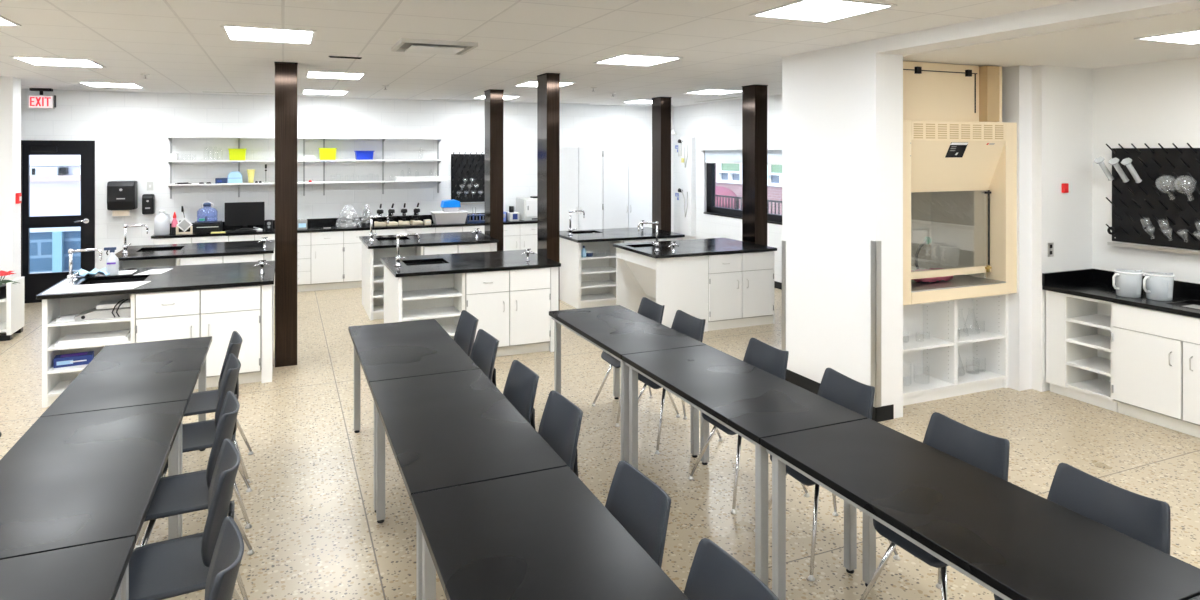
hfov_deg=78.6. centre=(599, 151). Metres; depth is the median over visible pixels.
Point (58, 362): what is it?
print
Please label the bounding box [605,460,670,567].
chair
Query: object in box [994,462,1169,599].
chair
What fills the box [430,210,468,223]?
tub
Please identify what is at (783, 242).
guard
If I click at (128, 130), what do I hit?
wall
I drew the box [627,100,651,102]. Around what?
diffuser
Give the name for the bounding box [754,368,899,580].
chair
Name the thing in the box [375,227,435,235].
base cabinet
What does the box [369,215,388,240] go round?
faucet
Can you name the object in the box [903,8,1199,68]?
ceiling
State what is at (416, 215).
microscope
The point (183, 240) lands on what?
base cabinet
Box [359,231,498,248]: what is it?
island countertop
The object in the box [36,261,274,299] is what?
island countertop
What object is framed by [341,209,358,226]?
microscope
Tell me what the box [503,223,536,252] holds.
base cabinet
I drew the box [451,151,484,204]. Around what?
drying rack
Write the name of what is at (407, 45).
ceiling vent
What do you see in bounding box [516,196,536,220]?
oven
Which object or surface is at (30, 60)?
recessed light
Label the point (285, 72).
pillar
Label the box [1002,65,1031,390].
pillar
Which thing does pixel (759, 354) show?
chair
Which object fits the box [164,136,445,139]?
wall shelf
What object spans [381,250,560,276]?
island countertop
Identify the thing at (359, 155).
storage bin
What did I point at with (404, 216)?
microscope
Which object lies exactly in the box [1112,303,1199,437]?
base cabinet
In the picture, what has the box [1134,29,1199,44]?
recessed light
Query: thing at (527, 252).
turret
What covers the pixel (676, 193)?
safety sign
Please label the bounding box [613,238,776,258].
island countertop
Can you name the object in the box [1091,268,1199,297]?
backsplash
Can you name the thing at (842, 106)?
wall partition
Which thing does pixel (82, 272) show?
cleaning cloth
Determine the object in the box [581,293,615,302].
shelf
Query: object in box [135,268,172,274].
sheet
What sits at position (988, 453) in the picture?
chair
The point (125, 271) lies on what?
sheet
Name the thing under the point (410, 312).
shelf
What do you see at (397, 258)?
faucet
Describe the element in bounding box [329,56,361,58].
ceiling slot
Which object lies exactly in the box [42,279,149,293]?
sheet
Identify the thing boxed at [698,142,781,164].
roller blind
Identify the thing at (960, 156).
fume hood
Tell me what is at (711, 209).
window
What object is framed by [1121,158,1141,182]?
cylinder
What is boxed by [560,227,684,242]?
island countertop
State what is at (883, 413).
baseboard
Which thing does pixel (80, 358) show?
carton
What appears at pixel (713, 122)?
wall
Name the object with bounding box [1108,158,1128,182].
cylinder
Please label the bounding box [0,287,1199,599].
floor
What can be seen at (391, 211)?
microscope
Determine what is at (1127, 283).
measuring jug
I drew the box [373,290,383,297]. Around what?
shelf
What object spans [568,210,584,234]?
faucet
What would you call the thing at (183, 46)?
ceiling
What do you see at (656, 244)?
faucet
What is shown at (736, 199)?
railing
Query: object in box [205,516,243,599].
chair
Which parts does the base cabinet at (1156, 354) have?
door, drawer, handle, door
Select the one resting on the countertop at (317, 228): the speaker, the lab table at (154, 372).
the speaker
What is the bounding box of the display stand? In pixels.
[176,206,192,233]
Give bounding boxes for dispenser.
[107,181,137,215]
[142,194,154,213]
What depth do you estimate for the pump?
11.97 m
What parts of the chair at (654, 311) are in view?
leg, seat, leg, backrest, leg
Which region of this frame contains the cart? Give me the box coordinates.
[0,277,23,340]
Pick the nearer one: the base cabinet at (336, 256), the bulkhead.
the bulkhead
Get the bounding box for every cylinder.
[1094,156,1113,180]
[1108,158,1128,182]
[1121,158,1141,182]
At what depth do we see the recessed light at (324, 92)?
10.41 m
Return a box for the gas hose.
[915,237,931,268]
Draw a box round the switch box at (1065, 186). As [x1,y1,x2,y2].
[1062,183,1068,192]
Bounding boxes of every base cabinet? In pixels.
[154,236,228,244]
[229,234,274,293]
[297,232,310,291]
[311,230,374,290]
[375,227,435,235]
[436,225,484,233]
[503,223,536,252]
[1046,290,1116,411]
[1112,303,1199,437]
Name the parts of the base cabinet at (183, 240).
drawer, drawer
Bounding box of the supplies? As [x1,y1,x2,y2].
[423,219,430,224]
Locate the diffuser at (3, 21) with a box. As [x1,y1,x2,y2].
[0,18,12,24]
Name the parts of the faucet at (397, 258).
spout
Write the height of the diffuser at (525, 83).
0.004 m
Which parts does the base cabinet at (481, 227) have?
drawer, drawer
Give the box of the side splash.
[1042,269,1092,285]
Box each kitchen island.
[36,261,274,407]
[115,240,274,268]
[359,231,498,319]
[381,250,560,356]
[560,227,684,308]
[613,238,776,331]
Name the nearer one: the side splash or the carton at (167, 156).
the side splash
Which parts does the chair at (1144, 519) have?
seat, backrest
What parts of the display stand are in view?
frame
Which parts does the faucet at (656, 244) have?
spout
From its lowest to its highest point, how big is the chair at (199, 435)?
0.850 m
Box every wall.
[0,76,20,332]
[21,89,673,269]
[30,227,80,272]
[674,94,781,282]
[1032,65,1091,391]
[1092,58,1199,283]
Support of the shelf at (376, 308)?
attached to the kitchen island at (451, 242)
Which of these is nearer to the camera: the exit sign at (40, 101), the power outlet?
the power outlet
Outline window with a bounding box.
[704,163,781,224]
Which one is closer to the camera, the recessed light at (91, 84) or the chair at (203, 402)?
the chair at (203, 402)
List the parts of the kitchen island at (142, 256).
panel, drawer, drawer, panel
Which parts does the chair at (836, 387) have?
leg, seat, leg, leg, backrest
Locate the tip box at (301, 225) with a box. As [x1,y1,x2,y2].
[297,219,306,229]
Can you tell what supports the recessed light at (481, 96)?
in the ceiling at (183, 46)
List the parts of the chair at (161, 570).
seat, backrest, leg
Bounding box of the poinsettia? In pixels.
[0,270,17,298]
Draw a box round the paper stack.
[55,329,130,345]
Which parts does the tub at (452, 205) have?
lid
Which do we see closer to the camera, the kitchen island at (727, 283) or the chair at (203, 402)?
the chair at (203, 402)
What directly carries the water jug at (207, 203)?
on the printer
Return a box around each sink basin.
[85,277,146,283]
[141,249,180,251]
[405,261,443,265]
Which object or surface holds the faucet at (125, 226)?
on the kitchen island at (142, 256)
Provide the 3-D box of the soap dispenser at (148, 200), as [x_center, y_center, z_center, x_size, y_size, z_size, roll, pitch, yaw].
[-6.383,0.738,10.355,0.144,0.285,0.125,0,0,-23]
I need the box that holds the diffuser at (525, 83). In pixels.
[518,82,571,85]
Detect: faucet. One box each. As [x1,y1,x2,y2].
[66,248,101,285]
[122,224,147,253]
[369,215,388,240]
[395,233,419,265]
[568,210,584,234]
[638,221,659,250]
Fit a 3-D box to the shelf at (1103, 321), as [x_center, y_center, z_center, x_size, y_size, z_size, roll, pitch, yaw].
[4.094,1.381,5.958,0.396,0.022,0.351,0,0,-23]
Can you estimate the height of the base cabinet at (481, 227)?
0.864 m
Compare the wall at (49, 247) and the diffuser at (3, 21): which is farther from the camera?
the wall at (49, 247)
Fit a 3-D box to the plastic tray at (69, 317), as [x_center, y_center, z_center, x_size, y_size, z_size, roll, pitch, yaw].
[-4.352,1.357,5.985,0.120,0.025,0.100,0,0,-23]
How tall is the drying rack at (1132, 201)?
0.869 m
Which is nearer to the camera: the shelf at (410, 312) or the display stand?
the shelf at (410, 312)
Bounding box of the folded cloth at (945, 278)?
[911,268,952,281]
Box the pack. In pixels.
[303,155,315,159]
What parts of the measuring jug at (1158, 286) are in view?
handle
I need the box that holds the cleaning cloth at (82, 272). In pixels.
[73,268,109,276]
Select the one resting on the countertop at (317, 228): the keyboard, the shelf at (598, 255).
the keyboard
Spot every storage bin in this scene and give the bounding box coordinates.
[229,149,246,159]
[318,148,336,159]
[354,151,373,159]
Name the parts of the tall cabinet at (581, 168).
door, door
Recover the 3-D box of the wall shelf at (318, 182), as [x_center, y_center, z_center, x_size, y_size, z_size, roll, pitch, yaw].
[-4.333,0.464,11.134,3.920,0.020,0.278,0,0,-23]
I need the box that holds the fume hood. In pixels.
[903,61,1016,304]
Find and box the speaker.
[265,219,272,229]
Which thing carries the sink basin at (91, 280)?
in the island countertop
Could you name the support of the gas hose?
on the fume hood
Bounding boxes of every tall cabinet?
[560,147,602,230]
[603,147,651,228]
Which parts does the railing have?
rail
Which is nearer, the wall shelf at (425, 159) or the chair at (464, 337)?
the chair at (464, 337)
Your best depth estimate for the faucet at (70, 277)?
6.20 m
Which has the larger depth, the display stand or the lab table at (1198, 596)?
the display stand
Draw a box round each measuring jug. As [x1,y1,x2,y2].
[1112,269,1142,297]
[1143,272,1174,300]
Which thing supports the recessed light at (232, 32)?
in the ceiling at (183, 46)
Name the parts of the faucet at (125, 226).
spout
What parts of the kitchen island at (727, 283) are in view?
panel, panel, drawer, door, drawer, door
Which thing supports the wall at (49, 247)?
on the ground
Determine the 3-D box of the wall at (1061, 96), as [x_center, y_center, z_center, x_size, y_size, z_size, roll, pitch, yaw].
[3.950,0.590,6.790,0.860,2.880,0.910,0,0,-23]
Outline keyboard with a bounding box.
[225,230,256,232]
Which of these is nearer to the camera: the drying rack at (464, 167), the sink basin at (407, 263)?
the sink basin at (407, 263)
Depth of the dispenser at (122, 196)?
10.10 m
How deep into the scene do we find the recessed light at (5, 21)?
4.78 m
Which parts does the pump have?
motor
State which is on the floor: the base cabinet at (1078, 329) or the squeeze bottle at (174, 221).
the base cabinet at (1078, 329)
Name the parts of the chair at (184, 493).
leg, seat, backrest, leg, leg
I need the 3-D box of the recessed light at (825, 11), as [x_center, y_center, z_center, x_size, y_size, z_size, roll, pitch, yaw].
[1.319,-0.846,4.383,0.600,0.008,0.600,0,0,-23]
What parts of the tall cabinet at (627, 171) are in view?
door, door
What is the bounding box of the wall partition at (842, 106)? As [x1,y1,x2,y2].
[782,39,902,418]
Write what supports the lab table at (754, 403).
on the floor
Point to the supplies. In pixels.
(426, 221)
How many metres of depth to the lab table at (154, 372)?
4.16 m
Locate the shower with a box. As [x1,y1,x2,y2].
[671,105,676,134]
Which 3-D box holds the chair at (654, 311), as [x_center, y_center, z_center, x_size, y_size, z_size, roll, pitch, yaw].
[0.275,1.605,5.740,0.544,0.850,0.502,0,0,-22]
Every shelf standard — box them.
[168,138,171,198]
[238,138,239,196]
[303,139,304,195]
[323,139,324,194]
[382,139,384,193]
[437,140,440,192]
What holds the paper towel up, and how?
hanging from the dispenser at (122, 196)
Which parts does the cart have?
panel, panel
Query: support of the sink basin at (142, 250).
in the kitchen island at (142, 256)
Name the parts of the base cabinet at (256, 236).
drawer, drawer, door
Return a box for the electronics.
[75,299,130,320]
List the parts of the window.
sill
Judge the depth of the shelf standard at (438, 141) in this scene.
12.01 m
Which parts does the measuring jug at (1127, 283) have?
handle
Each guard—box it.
[782,241,785,350]
[871,240,880,407]
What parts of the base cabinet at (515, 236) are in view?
drawer, door, drawer, door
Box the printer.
[192,221,222,232]
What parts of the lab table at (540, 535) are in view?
leg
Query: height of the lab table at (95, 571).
0.757 m
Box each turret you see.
[253,260,270,273]
[258,237,271,247]
[472,228,481,237]
[521,249,533,260]
[669,241,678,252]
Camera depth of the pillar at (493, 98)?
9.99 m
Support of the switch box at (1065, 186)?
attached to the wall at (1061, 96)
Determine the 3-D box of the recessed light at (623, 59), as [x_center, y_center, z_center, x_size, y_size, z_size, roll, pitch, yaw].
[0.341,-0.846,6.771,0.600,0.008,0.660,0,0,-23]
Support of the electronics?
on the kitchen island at (216, 301)
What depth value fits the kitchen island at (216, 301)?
6.26 m
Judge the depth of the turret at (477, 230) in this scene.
9.64 m
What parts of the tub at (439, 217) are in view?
lid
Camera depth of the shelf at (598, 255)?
9.70 m
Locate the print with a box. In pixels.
[56,360,86,365]
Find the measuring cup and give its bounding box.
[247,169,254,182]
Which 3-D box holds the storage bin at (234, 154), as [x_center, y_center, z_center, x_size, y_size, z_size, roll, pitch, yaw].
[-5.304,0.036,10.726,0.243,0.171,0.224,0,0,-23]
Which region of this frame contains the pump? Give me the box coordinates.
[507,206,518,220]
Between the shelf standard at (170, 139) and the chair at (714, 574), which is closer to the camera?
the chair at (714, 574)
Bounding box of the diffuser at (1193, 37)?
[1145,31,1199,43]
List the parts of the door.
handle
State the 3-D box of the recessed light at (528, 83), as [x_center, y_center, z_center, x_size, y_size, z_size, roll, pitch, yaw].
[-0.698,-0.846,9.176,0.600,0.008,0.660,0,0,-23]
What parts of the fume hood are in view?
post, panel, sash rail, notice plate, sill, trim, post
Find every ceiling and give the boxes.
[0,0,1076,106]
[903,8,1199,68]
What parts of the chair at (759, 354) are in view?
leg, seat, leg, backrest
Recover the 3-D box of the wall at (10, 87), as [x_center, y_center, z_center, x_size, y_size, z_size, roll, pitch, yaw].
[-7.507,0.590,8.041,1.800,2.880,0.280,0,0,-23]
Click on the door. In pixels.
(35, 284)
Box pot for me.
[0,284,5,298]
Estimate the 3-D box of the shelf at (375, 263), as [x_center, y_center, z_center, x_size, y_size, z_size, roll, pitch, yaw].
[-2.549,1.381,9.130,0.563,0.022,0.366,0,0,-23]
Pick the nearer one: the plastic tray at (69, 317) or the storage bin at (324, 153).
the plastic tray at (69, 317)
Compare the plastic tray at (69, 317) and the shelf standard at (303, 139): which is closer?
the plastic tray at (69, 317)
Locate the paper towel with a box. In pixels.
[112,210,128,215]
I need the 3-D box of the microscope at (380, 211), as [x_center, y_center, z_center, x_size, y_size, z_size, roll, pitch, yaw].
[-3.372,0.959,11.240,0.170,0.342,0.190,0,0,-18]
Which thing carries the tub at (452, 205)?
on the tub at (439, 217)
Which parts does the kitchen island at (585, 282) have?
panel, drawer, drawer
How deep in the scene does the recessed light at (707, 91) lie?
10.24 m
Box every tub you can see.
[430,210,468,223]
[440,199,460,211]
[586,251,592,256]
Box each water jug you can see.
[154,210,170,234]
[198,201,216,222]
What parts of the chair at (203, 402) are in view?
seat, backrest, leg, leg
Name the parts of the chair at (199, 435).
leg, seat, backrest, leg, leg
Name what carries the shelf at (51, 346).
attached to the kitchen island at (216, 301)
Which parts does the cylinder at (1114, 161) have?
glass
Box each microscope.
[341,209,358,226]
[361,209,370,225]
[374,204,385,225]
[384,203,397,225]
[398,203,409,224]
[410,203,422,224]
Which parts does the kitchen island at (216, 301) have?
panel, drawer, door, drawer, door, panel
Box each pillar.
[274,62,297,366]
[484,89,503,250]
[537,73,559,309]
[652,97,671,231]
[742,85,767,245]
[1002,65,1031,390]
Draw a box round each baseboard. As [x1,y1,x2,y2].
[774,281,781,289]
[785,369,893,421]
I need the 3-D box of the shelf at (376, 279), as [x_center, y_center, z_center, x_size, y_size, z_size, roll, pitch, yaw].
[-2.549,1.571,9.130,0.563,0.022,0.366,0,0,-23]
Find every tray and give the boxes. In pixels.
[56,315,76,321]
[395,176,450,180]
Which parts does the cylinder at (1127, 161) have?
glass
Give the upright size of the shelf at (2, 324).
0.025 m
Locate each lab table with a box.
[0,400,187,599]
[0,536,134,599]
[40,336,211,536]
[348,319,479,512]
[369,369,566,599]
[411,466,688,599]
[549,305,705,462]
[622,345,867,585]
[761,418,1199,599]
[1188,595,1199,599]
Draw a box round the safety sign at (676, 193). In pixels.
[675,192,678,200]
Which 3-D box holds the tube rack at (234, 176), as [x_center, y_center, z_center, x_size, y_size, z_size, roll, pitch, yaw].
[-5.333,0.368,10.712,0.190,0.170,0.103,0,0,-23]
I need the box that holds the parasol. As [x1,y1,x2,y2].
[715,186,739,208]
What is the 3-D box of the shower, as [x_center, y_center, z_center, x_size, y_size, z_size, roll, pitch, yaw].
[1.298,-0.563,13.253,0.198,0.574,0.198,0,0,38]
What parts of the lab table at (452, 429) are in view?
leg, leg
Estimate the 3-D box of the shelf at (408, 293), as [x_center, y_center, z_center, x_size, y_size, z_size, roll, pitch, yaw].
[-1.664,1.381,7.138,0.563,0.022,0.366,0,0,-23]
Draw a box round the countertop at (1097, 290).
[1042,281,1199,317]
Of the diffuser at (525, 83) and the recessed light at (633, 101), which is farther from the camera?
the recessed light at (633, 101)
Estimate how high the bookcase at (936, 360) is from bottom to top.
0.830 m
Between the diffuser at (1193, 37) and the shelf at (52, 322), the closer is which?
the diffuser at (1193, 37)
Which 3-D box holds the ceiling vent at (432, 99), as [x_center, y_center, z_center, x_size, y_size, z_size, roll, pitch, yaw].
[-2.106,-0.847,12.054,1.300,0.006,0.080,0,0,-23]
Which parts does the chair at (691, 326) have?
leg, seat, leg, leg, backrest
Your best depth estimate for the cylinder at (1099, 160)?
6.22 m
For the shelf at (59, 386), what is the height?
0.022 m
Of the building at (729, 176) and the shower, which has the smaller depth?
the shower
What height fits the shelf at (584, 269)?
0.022 m
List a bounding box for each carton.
[53,351,93,367]
[164,153,177,160]
[215,178,227,183]
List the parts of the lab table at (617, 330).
leg, frame, leg, leg, leg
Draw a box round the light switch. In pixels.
[147,182,152,189]
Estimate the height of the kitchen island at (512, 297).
0.900 m
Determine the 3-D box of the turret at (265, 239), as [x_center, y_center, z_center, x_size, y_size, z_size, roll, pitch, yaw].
[-3.953,1.068,8.641,0.155,0.124,0.043,0,0,-35]
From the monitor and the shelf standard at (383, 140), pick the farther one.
the shelf standard at (383, 140)
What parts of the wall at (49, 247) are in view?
post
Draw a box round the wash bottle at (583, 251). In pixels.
[581,246,585,256]
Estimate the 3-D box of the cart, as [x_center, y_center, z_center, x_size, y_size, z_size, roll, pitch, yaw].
[-6.890,1.720,7.900,1.000,0.620,0.450,0,0,-23]
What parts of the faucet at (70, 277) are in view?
spout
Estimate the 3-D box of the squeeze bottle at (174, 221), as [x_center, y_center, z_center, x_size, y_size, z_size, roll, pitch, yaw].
[-5.903,0.980,10.173,0.081,0.300,0.081,0,0,-23]
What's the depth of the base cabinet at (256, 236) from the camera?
10.35 m
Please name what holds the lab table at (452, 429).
on the floor
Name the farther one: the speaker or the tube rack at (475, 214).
the tube rack at (475, 214)
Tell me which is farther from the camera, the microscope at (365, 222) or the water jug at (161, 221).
the microscope at (365, 222)
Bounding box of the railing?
[715,195,781,214]
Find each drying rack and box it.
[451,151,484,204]
[1106,143,1199,254]
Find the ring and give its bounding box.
[1107,227,1116,234]
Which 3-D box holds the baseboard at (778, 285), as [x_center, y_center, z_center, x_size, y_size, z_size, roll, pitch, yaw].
[2.721,1.980,10.709,0.006,0.100,6.700,0,0,-23]
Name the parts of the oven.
door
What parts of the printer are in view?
lid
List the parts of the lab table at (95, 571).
leg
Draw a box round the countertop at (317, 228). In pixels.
[151,218,536,238]
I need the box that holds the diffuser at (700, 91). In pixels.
[692,90,739,93]
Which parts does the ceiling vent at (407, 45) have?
blade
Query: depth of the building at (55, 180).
16.46 m
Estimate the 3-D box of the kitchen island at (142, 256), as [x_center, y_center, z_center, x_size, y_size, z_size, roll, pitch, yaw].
[-4.707,1.580,8.611,1.610,0.900,1.135,0,0,-23]
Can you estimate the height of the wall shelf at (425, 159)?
0.020 m
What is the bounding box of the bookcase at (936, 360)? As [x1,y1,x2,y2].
[903,294,1007,405]
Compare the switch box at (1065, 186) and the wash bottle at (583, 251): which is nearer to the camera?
the switch box at (1065, 186)
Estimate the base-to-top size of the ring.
0.068 m
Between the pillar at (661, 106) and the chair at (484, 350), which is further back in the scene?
the pillar at (661, 106)
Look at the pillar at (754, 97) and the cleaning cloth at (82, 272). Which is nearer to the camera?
the cleaning cloth at (82, 272)
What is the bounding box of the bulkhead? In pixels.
[876,0,1199,54]
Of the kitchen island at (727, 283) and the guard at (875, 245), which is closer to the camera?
the guard at (875, 245)
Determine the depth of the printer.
10.26 m
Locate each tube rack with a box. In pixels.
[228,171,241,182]
[465,207,484,222]
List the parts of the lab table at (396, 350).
leg, leg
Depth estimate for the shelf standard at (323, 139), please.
11.32 m
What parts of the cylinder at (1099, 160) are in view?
glass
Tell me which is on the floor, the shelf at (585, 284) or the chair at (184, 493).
the chair at (184, 493)
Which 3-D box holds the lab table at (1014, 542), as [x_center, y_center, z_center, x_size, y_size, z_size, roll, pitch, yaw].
[1.288,1.651,2.718,0.625,0.757,1.451,0,0,-23]
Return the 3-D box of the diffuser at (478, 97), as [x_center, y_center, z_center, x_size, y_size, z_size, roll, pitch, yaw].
[-1.603,-0.847,11.345,0.550,0.004,0.610,0,0,-23]
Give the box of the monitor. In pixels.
[225,202,264,229]
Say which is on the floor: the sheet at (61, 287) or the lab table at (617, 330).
the lab table at (617, 330)
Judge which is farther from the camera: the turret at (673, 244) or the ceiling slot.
the turret at (673, 244)
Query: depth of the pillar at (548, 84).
7.92 m
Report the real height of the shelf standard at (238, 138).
0.890 m
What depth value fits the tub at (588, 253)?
9.59 m
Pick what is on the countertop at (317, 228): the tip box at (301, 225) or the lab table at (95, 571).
the tip box at (301, 225)
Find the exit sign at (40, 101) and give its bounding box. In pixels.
[28,88,55,108]
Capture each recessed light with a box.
[0,15,21,25]
[9,56,105,67]
[78,82,143,87]
[220,25,316,43]
[302,89,348,94]
[305,71,365,79]
[473,95,520,99]
[514,81,575,86]
[593,54,682,65]
[622,100,651,103]
[686,89,741,94]
[749,0,896,22]
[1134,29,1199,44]
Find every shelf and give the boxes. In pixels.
[0,322,5,331]
[48,314,130,326]
[48,337,130,350]
[48,356,94,373]
[48,380,72,396]
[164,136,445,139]
[164,159,445,161]
[164,180,445,185]
[373,261,383,266]
[373,276,383,282]
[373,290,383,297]
[373,305,383,312]
[402,287,461,300]
[402,306,460,320]
[442,325,456,335]
[581,252,615,259]
[581,266,615,274]
[581,280,615,288]
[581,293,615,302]
[1066,314,1110,329]
[1066,334,1110,351]
[1066,357,1110,376]
[1066,378,1110,399]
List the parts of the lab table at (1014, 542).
leg, leg, frame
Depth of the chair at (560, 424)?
3.54 m
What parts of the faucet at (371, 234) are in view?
spout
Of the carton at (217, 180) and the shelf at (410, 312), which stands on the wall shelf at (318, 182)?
the carton at (217, 180)
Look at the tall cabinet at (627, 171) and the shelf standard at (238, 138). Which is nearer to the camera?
the shelf standard at (238, 138)
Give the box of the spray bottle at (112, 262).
[104,247,118,275]
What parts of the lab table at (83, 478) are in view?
leg, leg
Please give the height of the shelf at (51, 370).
0.022 m
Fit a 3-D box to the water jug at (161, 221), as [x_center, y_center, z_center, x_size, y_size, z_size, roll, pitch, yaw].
[-6.002,0.965,10.043,0.188,0.330,0.188,0,0,22]
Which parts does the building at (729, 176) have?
glass, glass, glass, glass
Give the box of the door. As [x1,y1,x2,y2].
[21,140,94,302]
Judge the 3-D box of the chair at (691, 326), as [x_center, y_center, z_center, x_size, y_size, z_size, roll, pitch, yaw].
[0.517,1.605,5.256,0.544,0.850,0.502,0,0,-25]
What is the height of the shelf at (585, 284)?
0.022 m
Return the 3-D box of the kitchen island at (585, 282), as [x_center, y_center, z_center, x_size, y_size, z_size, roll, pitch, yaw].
[0.217,1.580,10.217,1.580,0.900,1.135,0,0,-23]
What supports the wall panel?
attached to the wall at (713, 122)
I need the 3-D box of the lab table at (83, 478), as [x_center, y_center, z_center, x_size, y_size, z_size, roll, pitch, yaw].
[-2.118,1.651,2.978,0.625,0.757,1.446,0,0,-23]
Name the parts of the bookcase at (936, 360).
shelf, panel, panel, shelf, shelf, panel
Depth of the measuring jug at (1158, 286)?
5.56 m
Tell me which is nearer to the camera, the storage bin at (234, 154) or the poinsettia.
the poinsettia
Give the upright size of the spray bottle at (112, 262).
0.255 m
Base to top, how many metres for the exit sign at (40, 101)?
0.270 m
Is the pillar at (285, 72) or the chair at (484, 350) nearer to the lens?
the chair at (484, 350)
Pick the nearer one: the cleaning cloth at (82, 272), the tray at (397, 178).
the cleaning cloth at (82, 272)
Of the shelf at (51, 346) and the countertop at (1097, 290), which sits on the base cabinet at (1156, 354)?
the countertop at (1097, 290)
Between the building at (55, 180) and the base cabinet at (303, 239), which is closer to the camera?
the base cabinet at (303, 239)
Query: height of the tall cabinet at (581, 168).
2.115 m
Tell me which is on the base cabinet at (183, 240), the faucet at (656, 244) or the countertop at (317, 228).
the countertop at (317, 228)
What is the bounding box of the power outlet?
[1048,242,1053,256]
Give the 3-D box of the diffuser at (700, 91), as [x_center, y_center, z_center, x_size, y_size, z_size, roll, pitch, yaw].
[1.611,-0.847,10.338,0.550,0.004,0.610,0,0,-23]
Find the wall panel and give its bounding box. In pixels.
[678,137,695,235]
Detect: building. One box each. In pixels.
[30,155,80,215]
[715,163,781,214]
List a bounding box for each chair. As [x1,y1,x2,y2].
[129,439,240,599]
[134,353,251,548]
[141,391,254,599]
[184,331,253,482]
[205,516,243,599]
[454,310,478,356]
[470,329,498,385]
[503,360,538,428]
[538,390,582,475]
[592,297,679,426]
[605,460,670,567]
[638,310,722,453]
[684,538,778,599]
[688,338,809,514]
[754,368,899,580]
[860,412,1009,599]
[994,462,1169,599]
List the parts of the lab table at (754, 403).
leg, frame, leg, leg, leg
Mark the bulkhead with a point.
(1079, 13)
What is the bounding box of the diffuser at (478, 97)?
[477,96,514,98]
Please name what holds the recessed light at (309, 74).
in the ceiling at (183, 46)
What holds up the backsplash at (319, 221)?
attached to the wall at (128, 130)
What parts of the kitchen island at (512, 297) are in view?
panel, drawer, door, drawer, door, panel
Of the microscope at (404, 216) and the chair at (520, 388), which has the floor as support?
the chair at (520, 388)
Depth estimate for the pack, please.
11.06 m
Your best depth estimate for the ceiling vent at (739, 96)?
11.78 m
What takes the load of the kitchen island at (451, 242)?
on the floor
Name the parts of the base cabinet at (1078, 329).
filler panel, rail, panel, panel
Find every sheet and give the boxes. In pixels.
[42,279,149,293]
[99,270,136,275]
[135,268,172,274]
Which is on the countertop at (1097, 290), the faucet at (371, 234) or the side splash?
the side splash
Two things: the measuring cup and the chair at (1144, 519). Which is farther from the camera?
the measuring cup
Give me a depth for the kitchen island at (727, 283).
8.43 m
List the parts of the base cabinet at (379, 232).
drawer, drawer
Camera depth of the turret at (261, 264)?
6.80 m
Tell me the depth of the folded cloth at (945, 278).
6.15 m
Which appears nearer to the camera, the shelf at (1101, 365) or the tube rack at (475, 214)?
the shelf at (1101, 365)
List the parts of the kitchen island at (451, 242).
panel, drawer, drawer, panel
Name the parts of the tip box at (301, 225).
panel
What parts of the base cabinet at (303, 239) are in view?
drawer, drawer, drawer, drawer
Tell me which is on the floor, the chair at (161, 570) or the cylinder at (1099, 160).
the chair at (161, 570)
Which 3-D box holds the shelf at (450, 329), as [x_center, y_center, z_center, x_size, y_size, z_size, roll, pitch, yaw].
[-1.664,1.756,7.138,0.563,0.022,0.366,0,0,-23]
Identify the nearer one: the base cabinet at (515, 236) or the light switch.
the light switch
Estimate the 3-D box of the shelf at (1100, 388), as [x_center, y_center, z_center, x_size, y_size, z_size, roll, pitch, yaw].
[4.094,1.926,5.958,0.396,0.022,0.351,0,0,-23]
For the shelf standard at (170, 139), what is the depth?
10.50 m
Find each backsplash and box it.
[170,212,506,230]
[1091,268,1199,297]
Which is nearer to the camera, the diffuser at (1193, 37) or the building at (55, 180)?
the diffuser at (1193, 37)
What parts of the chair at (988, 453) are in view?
leg, seat, leg, leg, backrest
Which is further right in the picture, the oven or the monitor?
the oven
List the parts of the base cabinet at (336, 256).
drawer, door, door, drawer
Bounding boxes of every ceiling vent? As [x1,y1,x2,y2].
[391,38,477,54]
[432,99,510,101]
[698,96,741,101]
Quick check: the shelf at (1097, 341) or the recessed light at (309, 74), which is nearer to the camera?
the shelf at (1097, 341)
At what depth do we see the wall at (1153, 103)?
6.12 m
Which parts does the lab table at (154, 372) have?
leg, leg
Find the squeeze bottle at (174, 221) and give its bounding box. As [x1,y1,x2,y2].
[171,212,177,233]

